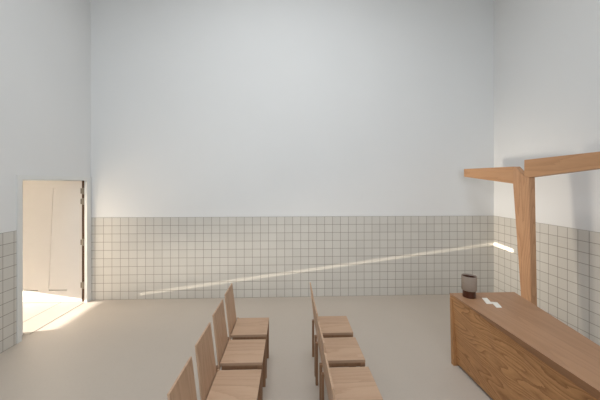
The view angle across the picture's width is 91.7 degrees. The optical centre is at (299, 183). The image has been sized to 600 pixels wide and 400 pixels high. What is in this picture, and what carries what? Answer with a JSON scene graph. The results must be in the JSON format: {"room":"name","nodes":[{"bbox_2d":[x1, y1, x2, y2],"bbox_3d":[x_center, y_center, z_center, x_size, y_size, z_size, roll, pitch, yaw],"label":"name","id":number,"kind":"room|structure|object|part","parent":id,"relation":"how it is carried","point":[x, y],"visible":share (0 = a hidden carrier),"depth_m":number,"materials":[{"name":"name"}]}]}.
{"room":"church","nodes":[
{"label":"church","id":0,"kind":"room"},
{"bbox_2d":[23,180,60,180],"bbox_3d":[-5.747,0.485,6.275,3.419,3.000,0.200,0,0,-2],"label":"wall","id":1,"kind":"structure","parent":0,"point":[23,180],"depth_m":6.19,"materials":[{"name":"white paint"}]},
{"bbox_2d":[0,0,90,334],"bbox_3d":[-3.620,-1.265,1.154,0.420,6.500,7.596,0,0,-2],"label":"wall","id":2,"kind":"structure","parent":0,"point":[45,45],"depth_m":3.99,"materials":[{"name":"white paint"}]},
{"bbox_2d":[0,231,16,352],"bbox_3d":[-3.386,1.285,0.634,0.006,1.400,5.938,0,0,-2],"label":"tiles","id":3,"kind":"structure","parent":2,"relation":"attached to","point":[8,240],"depth_m":3.50,"materials":[{"name":"white tile"}]},
{"bbox_2d":[16,175,90,343],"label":"door","id":4,"kind":"structure","parent":2,"relation":"in","point":[56,214],"depth_m":4.85,"materials":[{"name":"white paint"}]},
{"bbox_2d":[23,301,83,333],"bbox_3d":[-3.764,1.989,4.370,0.382,0.011,1.103,0,0,-2],"label":"threshold","id":5,"kind":"object","parent":2,"relation":"attached to","point":[36,322],"depth_m":4.34,"materials":[{"name":"stone"}]},
{"bbox_2d":[0,294,492,399],"bbox_3d":[-3.581,2.085,1.858,14.994,0.200,12.000,0,0,-2],"label":"floor","id":6,"kind":"structure","parent":0,"point":[125,349],"depth_m":3.50,"materials":[{"name":"grey concrete"}]},
{"bbox_2d":[167,356,196,399],"bbox_3d":[-0.502,1.556,1.736,0.428,0.858,0.388,0,0,-2],"label":"chair","id":7,"kind":"object","parent":6,"relation":"on","point":[183,388],"visible":1,"depth_m":1.77,"materials":[{"name":"brown wood"}]},
{"bbox_2d":[195,322,261,399],"bbox_3d":[-0.524,1.556,2.205,0.428,0.858,0.388,0,0,-2],"label":"chair","id":8,"kind":"object","parent":6,"relation":"on","point":[221,384],"visible":1,"depth_m":2.20,"materials":[{"name":"brown wood"}]},
{"bbox_3d":[-0.705,1.361,2.204,0.066,0.468,0.367,0,0,-2],"label":"backrest","id":9,"kind":"part","parent":8,"relation":"part of","materials":[{"name":"brown wood"}]},
{"bbox_3d":[-0.490,1.547,2.211,0.359,0.024,0.375,0,0,-2],"label":"seat","id":10,"kind":"part","parent":8,"relation":"part of","materials":[{"name":"brown wood"}]},
{"bbox_3d":[-0.338,1.772,2.386,0.042,0.426,0.033,0,0,-2],"label":"leg","id":11,"kind":"part","parent":8,"relation":"part of","materials":[{"name":"brown wood"}]},
{"bbox_2d":[212,300,265,399],"bbox_3d":[-0.543,1.556,2.670,0.428,0.858,0.388,0,0,-2],"label":"chair","id":12,"kind":"object","parent":6,"relation":"on","point":[245,354],"visible":0.88,"depth_m":2.61,"materials":[{"name":"brown wood"}]},
{"bbox_3d":[-0.724,1.361,2.668,0.066,0.468,0.367,0,0,-2],"label":"backrest","id":13,"kind":"part","parent":12,"relation":"part of","materials":[{"name":"brown wood"}]},
{"bbox_3d":[-0.507,1.577,2.677,0.340,0.036,0.367,0,0,-2],"label":"seat rail","id":14,"kind":"part","parent":12,"relation":"part of","materials":[{"name":"brown wood"}]},
{"bbox_3d":[-0.509,1.547,2.676,0.359,0.024,0.375,0,0,-2],"label":"seat","id":15,"kind":"part","parent":12,"relation":"part of","materials":[{"name":"brown wood"}]},
{"bbox_3d":[-0.345,1.772,2.513,0.042,0.426,0.033,0,0,-2],"label":"leg","id":16,"kind":"part","parent":12,"relation":"part of","materials":[{"name":"brown wood"}]},
{"bbox_3d":[-0.358,1.772,2.852,0.042,0.426,0.033,0,0,-2],"label":"leg","id":17,"kind":"part","parent":12,"relation":"part of","materials":[{"name":"brown wood"}]},
{"bbox_2d":[224,283,268,378],"bbox_3d":[-0.559,1.556,3.132,0.428,0.858,0.388,0,0,-2],"label":"chair","id":18,"kind":"object","parent":6,"relation":"on","point":[238,328],"visible":0.76,"depth_m":3.08,"materials":[{"name":"brown wood"}]},
{"bbox_3d":[-0.740,1.361,3.130,0.066,0.468,0.367,0,0,-2],"label":"backrest","id":19,"kind":"part","parent":18,"relation":"part of","materials":[{"name":"brown wood"}]},
{"bbox_3d":[-0.524,1.577,3.139,0.340,0.036,0.367,0,0,-2],"label":"seat rail","id":20,"kind":"part","parent":18,"relation":"part of","materials":[{"name":"brown wood"}]},
{"bbox_3d":[-0.525,1.547,3.139,0.359,0.024,0.375,0,0,-2],"label":"seat","id":21,"kind":"part","parent":18,"relation":"part of","materials":[{"name":"brown wood"}]},
{"bbox_3d":[-0.360,1.772,2.976,0.042,0.426,0.033,0,0,-2],"label":"leg","id":22,"kind":"part","parent":18,"relation":"part of","materials":[{"name":"brown wood"}]},
{"bbox_3d":[-0.375,1.772,3.315,0.042,0.426,0.033,0,0,-2],"label":"leg","id":23,"kind":"part","parent":18,"relation":"part of","materials":[{"name":"brown wood"}]},
{"bbox_2d":[324,353,334,399],"bbox_3d":[0.383,1.556,1.778,0.428,0.858,0.388,0,0,-2],"label":"chair","id":24,"kind":"object","parent":6,"relation":"on","point":[329,378],"visible":1,"depth_m":1.76,"materials":[{"name":"brown wood"}]},
{"bbox_2d":[310,282,352,375],"bbox_3d":[0.330,1.556,3.173,0.428,0.858,0.388,0,0,-2],"label":"chair","id":25,"kind":"object","parent":6,"relation":"on","point":[331,326],"visible":0.53,"depth_m":3.12,"materials":[{"name":"brown wood"}]},
{"bbox_3d":[0.150,1.778,3.343,0.024,0.415,0.033,0,0,-2],"label":"leg","id":26,"kind":"part","parent":25,"relation":"part of","materials":[{"name":"brown wood"}]},
{"bbox_3d":[0.149,1.361,3.172,0.066,0.468,0.367,0,0,-2],"label":"backrest","id":27,"kind":"part","parent":25,"relation":"part of","materials":[{"name":"brown wood"}]},
{"bbox_3d":[0.162,1.778,3.003,0.024,0.415,0.033,0,0,-2],"label":"leg","id":28,"kind":"part","parent":25,"relation":"part of","materials":[{"name":"brown wood"}]},
{"bbox_3d":[0.364,1.547,3.180,0.359,0.024,0.375,0,0,-2],"label":"seat","id":29,"kind":"part","parent":25,"relation":"part of","materials":[{"name":"brown wood"}]},
{"bbox_3d":[0.365,1.577,3.180,0.340,0.036,0.367,0,0,-2],"label":"seat rail","id":30,"kind":"part","parent":25,"relation":"part of","materials":[{"name":"brown wood"}]},
{"bbox_2d":[313,298,364,399],"bbox_3d":[0.347,1.556,2.706,0.428,0.858,0.388,0,0,-3],"label":"chair","id":31,"kind":"object","parent":6,"relation":"on","point":[340,351],"visible":0.63,"depth_m":2.64,"materials":[{"name":"brown wood"}]},
{"bbox_3d":[0.165,1.778,2.873,0.024,0.415,0.033,0,0,-3],"label":"leg","id":32,"kind":"part","parent":31,"relation":"part of","materials":[{"name":"brown wood"}]},
{"bbox_3d":[0.166,1.361,2.703,0.066,0.468,0.367,0,0,-3],"label":"backrest","id":33,"kind":"part","parent":31,"relation":"part of","materials":[{"name":"brown wood"}]},
{"bbox_3d":[0.181,1.778,2.533,0.024,0.415,0.033,0,0,-3],"label":"leg","id":34,"kind":"part","parent":31,"relation":"part of","materials":[{"name":"brown wood"}]},
{"bbox_3d":[0.382,1.577,2.713,0.340,0.036,0.367,0,0,-3],"label":"seat rail","id":35,"kind":"part","parent":31,"relation":"part of","materials":[{"name":"brown wood"}]},
{"bbox_3d":[0.381,1.547,2.713,0.359,0.024,0.375,0,0,-3],"label":"seat","id":36,"kind":"part","parent":31,"relation":"part of","materials":[{"name":"brown wood"}]},
{"bbox_2d":[318,321,382,399],"bbox_3d":[0.368,1.556,2.239,0.428,0.858,0.388,0,0,-3],"label":"chair","id":37,"kind":"object","parent":6,"relation":"on","point":[349,383],"visible":0.83,"depth_m":2.23,"materials":[{"name":"brown wood"}]},
{"bbox_3d":[0.186,1.778,2.406,0.024,0.415,0.033,0,0,-3],"label":"leg","id":38,"kind":"part","parent":37,"relation":"part of","materials":[{"name":"brown wood"}]},
{"bbox_3d":[0.187,1.361,2.236,0.066,0.468,0.367,0,0,-3],"label":"backrest","id":39,"kind":"part","parent":37,"relation":"part of","materials":[{"name":"brown wood"}]},
{"bbox_3d":[0.402,1.547,2.246,0.359,0.024,0.375,0,0,-3],"label":"seat","id":40,"kind":"part","parent":37,"relation":"part of","materials":[{"name":"brown wood"}]},
{"bbox_2d":[450,292,599,399],"bbox_3d":[2.063,1.597,2.080,0.735,0.775,2.292,0,0,-2],"label":"counter","id":41,"kind":"object","parent":6,"relation":"on","point":[517,350],"visible":1,"depth_m":2.46,"materials":[{"name":"brown wood"}]},
{"bbox_3d":[2.016,1.623,3.202,0.732,0.725,0.044,0,0,-2],"label":"panel","id":42,"kind":"part","parent":41,"relation":"part of","materials":[{"name":"brown wood"}]},
{"bbox_2d":[461,273,476,298],"bbox_3d":[1.802,1.097,3.105,0.147,0.227,0.147,0,0,-2],"label":"vessel","id":43,"kind":"object","parent":41,"relation":"on","point":[468,281],"visible":1,"depth_m":3.05,"materials":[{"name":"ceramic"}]},
{"bbox_2d":[482,298,491,303],"bbox_3d":[1.921,1.209,2.995,0.057,0.002,0.174,0,0,15],"label":"card","id":44,"kind":"object","parent":41,"relation":"on","point":[487,301],"visible":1,"depth_m":3.00,"materials":[{"name":"white paper"}]},
{"bbox_2d":[491,302,501,307],"bbox_3d":[1.953,1.207,2.890,0.058,0.002,0.144,0,0,14],"label":"card","id":45,"kind":"object","parent":41,"relation":"on","point":[495,304],"visible":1,"depth_m":2.89,"materials":[{"name":"white paper"}]},
{"bbox_2d":[464,152,599,305],"bbox_3d":[2.871,0.839,3.714,0.076,2.292,2.471,0,0,-2],"label":"frame","id":46,"kind":"object","parent":6,"relation":"on","point":[523,181],"visible":0.85,"depth_m":3.62,"materials":[{"name":"brown wood"}]},
{"bbox_3d":[2.844,-0.118,4.409,0.076,0.247,1.080,0,0,-2],"label":"arm","id":47,"kind":"part","parent":46,"relation":"part of","materials":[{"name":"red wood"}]},
{"bbox_3d":[2.871,0.883,3.720,0.076,2.204,0.298,0,0,-2],"label":"post","id":48,"kind":"part","parent":46,"relation":"part of","materials":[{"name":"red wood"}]},
{"bbox_3d":[2.897,-0.189,3.084,0.076,0.235,1.210,0,0,-2],"label":"arm","id":49,"kind":"part","parent":46,"relation":"part of","materials":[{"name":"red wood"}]},
{"bbox_2d":[91,0,493,217],"bbox_3d":[-0.104,-1.265,5.247,7.774,6.500,0.300,0,0,-2],"label":"wall","id":50,"kind":"structure","parent":0,"point":[200,108],"depth_m":5.09,"materials":[{"name":"white paint"}]},
{"bbox_2d":[91,216,493,299],"bbox_3d":[-0.037,1.285,5.096,7.053,1.400,0.006,0,0,-2],"label":"tiles","id":51,"kind":"structure","parent":50,"relation":"attached to","point":[132,257],"depth_m":5.09,"materials":[{"name":"white tile"}]},
{"bbox_2d":[494,0,599,231],"bbox_3d":[3.788,-1.265,1.451,0.300,6.500,7.596,0,0,-2],"label":"wall","id":52,"kind":"structure","parent":0,"point":[547,52],"depth_m":4.12,"materials":[{"name":"white paint"}]},
{"bbox_2d":[494,216,599,345],"bbox_3d":[3.630,1.285,1.592,0.006,1.400,7.290,0,0,-2],"label":"tiles","id":53,"kind":"structure","parent":52,"relation":"attached to","point":[567,259],"depth_m":3.95,"materials":[{"name":"white tile"}]}
]}

